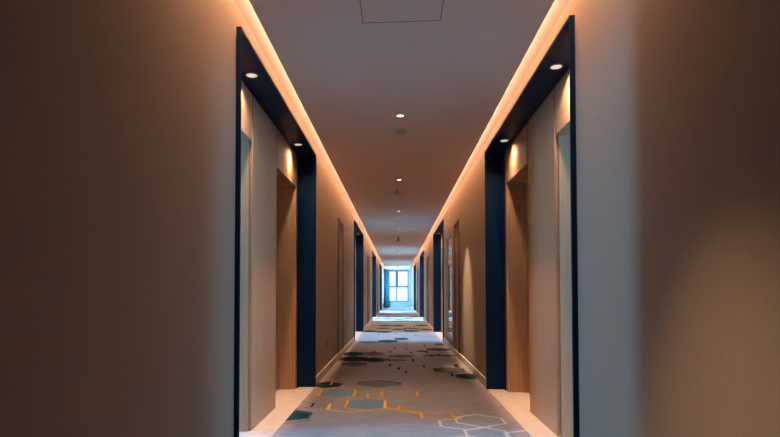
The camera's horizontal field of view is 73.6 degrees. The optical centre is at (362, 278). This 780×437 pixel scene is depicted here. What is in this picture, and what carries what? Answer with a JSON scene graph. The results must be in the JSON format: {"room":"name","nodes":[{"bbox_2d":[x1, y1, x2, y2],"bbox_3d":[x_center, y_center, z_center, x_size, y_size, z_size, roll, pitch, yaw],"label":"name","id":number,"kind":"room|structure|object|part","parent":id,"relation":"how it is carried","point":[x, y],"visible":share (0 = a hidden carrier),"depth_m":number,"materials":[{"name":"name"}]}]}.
{"room":"hotel corridor","nodes":[
{"label":"hotel corridor","id":0,"kind":"room"},
{"bbox_2d":[0,0,383,436],"bbox_3d":[-0.117,0.099,14.643,0.400,2.595,39.600,0,-2,4],"label":"wall","id":1,"kind":"structure","parent":0,"point":[118,117],"depth_m":1.70,"materials":[{"name":"paint"}]},
{"bbox_2d":[239,81,296,430],"bbox_3d":[-0.893,-0.107,4.190,0.235,2.434,2.570,0,-2,4],"label":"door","id":2,"kind":"structure","parent":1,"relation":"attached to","point":[273,163],"depth_m":4.19,"materials":[{"name":"brown wood"}]},
{"bbox_3d":[-0.844,-1.178,3.358,0.024,0.338,0.852,0,-2,4],"label":"header panel","id":3,"kind":"part","parent":2,"relation":"part of","materials":[{"name":"brown wood"}]},
{"bbox_3d":[-0.789,-0.108,4.151,0.024,2.434,0.742,0,-2,4],"label":"pier panel","id":4,"kind":"part","parent":2,"relation":"part of","materials":[{"name":"brown wood"}]},
{"bbox_2d":[275,186,276,389],"bbox_3d":[-0.906,0.084,4.965,0.100,2.090,0.836,0,-2,4],"label":"door","id":5,"kind":"structure","parent":2,"relation":"attached to","point":[276,186],"depth_m":5.36,"materials":[{"name":"brown wood"}]},
{"bbox_3d":[-0.733,-1.133,5.032,0.024,0.338,0.916,0,-2,4],"label":"header panel","id":6,"kind":"part","parent":2,"relation":"part of","materials":[{"name":"brown wood"}]},
{"bbox_3d":[-0.705,0.096,5.424,0.024,2.096,0.071,0,-2,4],"label":"edge panel","id":7,"kind":"part","parent":2,"relation":"part of","materials":[{"name":"brown wood"}]},
{"bbox_2d":[234,27,315,436],"bbox_3d":[-0.679,-0.123,4.189,0.191,2.466,2.688,0,-2,4],"label":"entrance portal","id":8,"kind":"object","parent":1,"relation":"attached to","point":[262,87],"visible":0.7,"depth_m":4.81,"materials":[{"name":"blue paint"}]},
{"bbox_2d":[245,72,257,77],"bbox_3d":[-0.739,-1.353,3.464,0.087,0.006,0.087,0,-2,4],"label":"recessed light","id":9,"kind":"object","parent":8,"relation":"attached to","point":[248,74],"visible":1,"depth_m":3.46,"materials":[{"name":"silver metal"}]},
{"bbox_2d":[234,0,383,267],"bbox_3d":[0.142,-1.401,14.666,0.518,0.424,39.600,0,-2,4],"label":"trim","id":10,"kind":"structure","parent":1,"relation":"attached to","point":[244,6],"depth_m":4.18,"materials":[{"name":"grey paint"}]},
{"bbox_2d":[338,218,343,353],"bbox_3d":[-0.341,0.115,8.085,0.020,2.027,0.666,0,-2,4],"label":"door","id":11,"kind":"structure","parent":1,"relation":"in","point":[340,224],"depth_m":8.10,"materials":[{"name":"brown wood"}]},
{"bbox_2d":[316,307,383,384],"bbox_3d":[0.091,1.351,14.595,0.016,0.089,39.600,0,-2,4],"label":"baseboard","id":12,"kind":"structure","parent":1,"relation":"attached to","point":[321,374],"depth_m":7.24,"materials":[{"name":"beige paint"}]},
{"bbox_2d":[355,236,355,331],"bbox_3d":[-0.377,0.104,11.970,0.235,2.434,2.570,0,-2,4],"label":"door surround","id":13,"kind":"object","parent":1,"relation":"attached to","point":[355,236],"visible":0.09,"depth_m":13.16,"materials":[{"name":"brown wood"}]},
{"bbox_2d":[354,221,363,340],"bbox_3d":[-0.163,0.088,11.969,0.191,2.466,2.688,0,-2,4],"label":"entrance portal","id":14,"kind":"object","parent":1,"relation":"attached to","point":[359,235],"visible":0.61,"depth_m":13.29,"materials":[{"name":"blue paint"}]},
{"bbox_2d":[367,255,368,321],"bbox_3d":[0.175,0.325,15.865,0.020,2.027,0.666,0,-2,4],"label":"door","id":15,"kind":"structure","parent":1,"relation":"in","point":[367,255],"depth_m":15.97,"materials":[{"name":"brown wood"}]},
{"bbox_2d":[372,251,375,320],"bbox_3d":[0.353,0.298,19.749,0.191,2.466,2.688,0,-2,4],"label":"entrance portal","id":16,"kind":"object","parent":1,"relation":"attached to","point":[373,254],"visible":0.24,"depth_m":21.06,"materials":[{"name":"blue paint"}]},
{"bbox_2d":[377,268,377,312],"bbox_3d":[0.691,0.536,23.645,0.020,2.027,0.666,0,-2,4],"label":"door","id":17,"kind":"structure","parent":1,"relation":"in","point":[377,268],"depth_m":23.32,"materials":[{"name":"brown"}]},
{"bbox_2d":[380,264,381,309],"bbox_3d":[0.869,0.509,27.529,0.191,2.466,2.688,0,-2,4],"label":"entrance portal","id":18,"kind":"object","parent":1,"relation":"attached to","point":[380,264],"visible":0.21,"depth_m":28.85,"materials":[{"name":"blue paint"}]},
{"bbox_2d":[384,267,411,307],"bbox_3d":[2.310,0.458,34.423,3.026,3.070,0.200,0,-2,4],"label":"wall","id":19,"kind":"structure","parent":0,"point":[408,304],"depth_m":34.27,"materials":[{"name":"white paint"}]},
{"bbox_2d":[390,270,407,301],"bbox_3d":[2.369,0.496,34.370,1.300,2.070,0.075,0,-2,4],"label":"window","id":20,"kind":"structure","parent":19,"relation":"in","point":[395,271],"depth_m":34.34,"materials":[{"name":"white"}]},
{"bbox_3d":[2.405,1.567,34.737,2.600,0.150,0.500,0,-2,4],"label":"trim","id":21,"kind":"structure","parent":19,"relation":"attached to","visible":0},
{"bbox_2d":[394,288,406,300],"bbox_3d":[2.395,1.057,34.752,1.700,0.870,0.040,0,-2,4],"label":"balcony railing","id":22,"kind":"object","parent":21,"relation":"on","point":[394,288],"visible":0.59,"depth_m":34.73,"materials":[{"name":"white metal"}]},
{"bbox_2d":[272,308,530,436],"bbox_3d":[0.994,1.424,14.533,1.887,0.061,39.600,0,-2,4],"label":"floor","id":23,"kind":"structure","parent":0,"point":[398,378],"depth_m":5.05,"materials":[{"name":"carpet"}]},
{"bbox_2d":[239,387,313,436],"bbox_3d":[-0.802,1.112,4.164,0.414,0.003,2.689,0,-2,4],"label":"threshold","id":24,"kind":"object","parent":23,"relation":"on","point":[287,401],"visible":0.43,"depth_m":4.36,"materials":[{"name":"stone"}]},
{"bbox_2d":[355,331,361,339],"bbox_3d":[-0.286,1.323,11.944,0.414,0.003,2.689,0,-2,4],"label":"threshold","id":25,"kind":"object","parent":23,"relation":"on","point":[357,334],"visible":0.14,"depth_m":12.33,"materials":[{"name":"stone"}]},
{"bbox_2d":[434,332,442,340],"bbox_3d":[1.921,1.319,11.797,0.414,0.003,2.689,0,-2,4],"label":"threshold","id":26,"kind":"object","parent":23,"relation":"on","point":[439,334],"visible":0.26,"depth_m":12.33,"materials":[{"name":"stone"}]},
{"bbox_2d":[487,389,560,436],"bbox_3d":[1.405,1.108,4.017,0.414,0.003,2.689,0,-2,4],"label":"threshold","id":27,"kind":"object","parent":23,"relation":"on","point":[517,404],"visible":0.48,"depth_m":4.39,"materials":[{"name":"stone"}]},
{"bbox_2d":[249,0,554,268],"bbox_3d":[0.993,-1.177,14.604,1.629,0.025,39.600,0,-2,4],"label":"ceiling","id":28,"kind":"structure","parent":0,"point":[448,77],"depth_m":3.98,"materials":[{"name":"paint"}]},
{"bbox_2d":[384,269,389,306],"bbox_3d":[2.297,0.646,34.222,1.816,2.538,0.088,0,-2,4],"label":"curtain","id":29,"kind":"object","parent":28,"relation":"hanging from","point":[386,271],"visible":0.98,"depth_m":34.27,"materials":[{"name":"blue fabric"}]},
{"bbox_2d":[395,129,406,134],"bbox_3d":[0.367,-1.414,5.027,0.116,0.020,0.116,0,-2,4],"label":"smoke detector","id":30,"kind":"object","parent":28,"relation":"attached to","point":[399,131],"visible":1,"depth_m":5.00,"materials":[{"name":"beige plastic"}]},
{"bbox_2d":[360,0,443,22],"bbox_3d":[0.204,-1.486,2.714,0.448,0.002,0.572,0,-2,4],"label":"ceiling hatch","id":31,"kind":"object","parent":28,"relation":"attached to","point":[372,11],"visible":1,"depth_m":2.88,"materials":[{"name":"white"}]},
{"bbox_2d":[411,0,779,436],"bbox_3d":[2.104,0.095,14.495,0.400,2.595,39.600,0,-2,4],"label":"wall","id":32,"kind":"structure","parent":0,"point":[678,101],"depth_m":1.82,"materials":[{"name":"paint"}]},
{"bbox_2d":[414,263,415,309],"bbox_3d":[2.829,0.506,27.399,0.191,2.466,2.688,0,-2,4],"label":"entrance portal","id":33,"kind":"object","parent":32,"relation":"attached to","point":[415,263],"visible":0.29,"depth_m":28.70,"materials":[{"name":"blue paint"}]},
{"bbox_2d":[417,268,417,311],"bbox_3d":[2.505,0.538,23.705,0.020,2.027,0.566,0,-2,4],"label":"door","id":34,"kind":"structure","parent":32,"relation":"in","point":[417,268],"depth_m":23.94,"materials":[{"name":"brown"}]},
{"bbox_2d":[420,251,423,320],"bbox_3d":[2.313,0.295,19.619,0.191,2.466,2.688,0,-2,4],"label":"entrance portal","id":35,"kind":"object","parent":32,"relation":"attached to","point":[422,253],"visible":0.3,"depth_m":20.93,"materials":[{"name":"blue paint"}]},
{"bbox_2d":[427,256,428,322],"bbox_3d":[1.989,0.327,15.925,0.020,2.027,0.566,0,-2,4],"label":"door","id":36,"kind":"structure","parent":32,"relation":"in","point":[427,256],"depth_m":16.05,"materials":[{"name":"brown wood"}]},
{"bbox_2d":[433,220,443,341],"bbox_3d":[1.798,0.084,11.839,0.191,2.466,2.688,0,-2,4],"label":"entrance portal","id":37,"kind":"object","parent":32,"relation":"attached to","point":[436,237],"visible":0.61,"depth_m":13.15,"materials":[{"name":"blue paint"}]},
{"bbox_2d":[441,235,442,331],"bbox_3d":[2.009,0.099,11.812,0.235,2.434,2.570,0,-2,4],"label":"door surround","id":38,"kind":"object","parent":32,"relation":"attached to","point":[441,235],"visible":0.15,"depth_m":13.02,"materials":[{"name":"brown wood"}]},
{"bbox_2d":[411,306,485,386],"bbox_3d":[1.897,1.347,14.475,0.016,0.089,39.600,0,-2,4],"label":"baseboard","id":39,"kind":"structure","parent":32,"relation":"attached to","point":[481,378],"depth_m":7.10,"materials":[{"name":"beige paint"}]},
{"bbox_2d":[447,231,453,340],"bbox_3d":[1.537,0.133,9.138,0.021,1.830,0.940,0,-2,4],"label":"wall mirror","id":40,"kind":"object","parent":32,"relation":"attached to","point":[450,248],"visible":1,"depth_m":9.10,"materials":[{"name":"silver metal"}]},
{"bbox_3d":[1.543,0.133,9.138,0.009,1.690,0.800,0,-2,4],"label":"glass","id":41,"kind":"part","parent":40,"relation":"part of","materials":[{"name":"grey mirror"}]},
{"bbox_2d":[454,219,459,352],"bbox_3d":[1.473,0.116,8.145,0.020,2.027,0.566,0,-2,4],"label":"door","id":42,"kind":"structure","parent":32,"relation":"in","point":[456,224],"depth_m":8.20,"materials":[{"name":"brown wood"}]},
{"bbox_2d":[411,0,568,267],"bbox_3d":[1.845,-1.404,14.553,0.519,0.424,39.600,0,-2,4],"label":"trim","id":43,"kind":"structure","parent":32,"relation":"attached to","point":[558,6],"depth_m":4.17,"materials":[{"name":"grey paint"}]},
{"bbox_2d":[485,15,578,436],"bbox_3d":[1.282,-0.127,4.059,0.191,2.466,2.688,0,-2,4],"label":"entrance portal","id":44,"kind":"object","parent":32,"relation":"attached to","point":[543,80],"visible":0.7,"depth_m":4.81,"materials":[{"name":"blue paint"}]},
{"bbox_2d":[549,63,563,69],"bbox_3d":[1.241,-1.356,3.333,0.087,0.006,0.087,0,-2,4],"label":"recessed light","id":45,"kind":"object","parent":44,"relation":"attached to","point":[556,66],"visible":1,"depth_m":3.32,"materials":[{"name":"beige"}]},
{"bbox_2d":[505,70,572,436],"bbox_3d":[1.493,-0.112,4.032,0.235,2.434,2.570,0,-2,4],"label":"door surround","id":46,"kind":"object","parent":32,"relation":"attached to","point":[534,157],"visible":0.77,"depth_m":3.99,"materials":[{"name":"brown wood"}]},
{"bbox_3d":[1.471,0.092,5.280,0.024,2.096,0.071,0,-2,4],"label":"edge panel","id":47,"kind":"part","parent":46,"relation":"part of","materials":[{"name":"brown wood"}]},
{"bbox_3d":[1.442,-1.137,4.888,0.024,0.338,0.916,0,-2,4],"label":"header panel","id":48,"kind":"part","parent":46,"relation":"part of","materials":[{"name":"brown wood"}]},
{"bbox_2d":[526,182,529,393],"bbox_3d":[1.610,0.079,4.799,0.100,2.090,0.836,0,-2,4],"label":"door","id":49,"kind":"structure","parent":46,"relation":"attached to","point":[527,223],"depth_m":5.15,"materials":[{"name":"brown wood"}]},
{"bbox_3d":[1.386,-0.112,4.007,0.024,2.434,0.742,0,-2,4],"label":"pier panel","id":50,"kind":"part","parent":46,"relation":"part of","materials":[{"name":"brown wood"}]},
{"bbox_3d":[1.331,-1.182,3.214,0.024,0.338,0.852,0,-2,4],"label":"header panel","id":51,"kind":"part","parent":46,"relation":"part of","materials":[{"name":"brown wood"}]}
]}

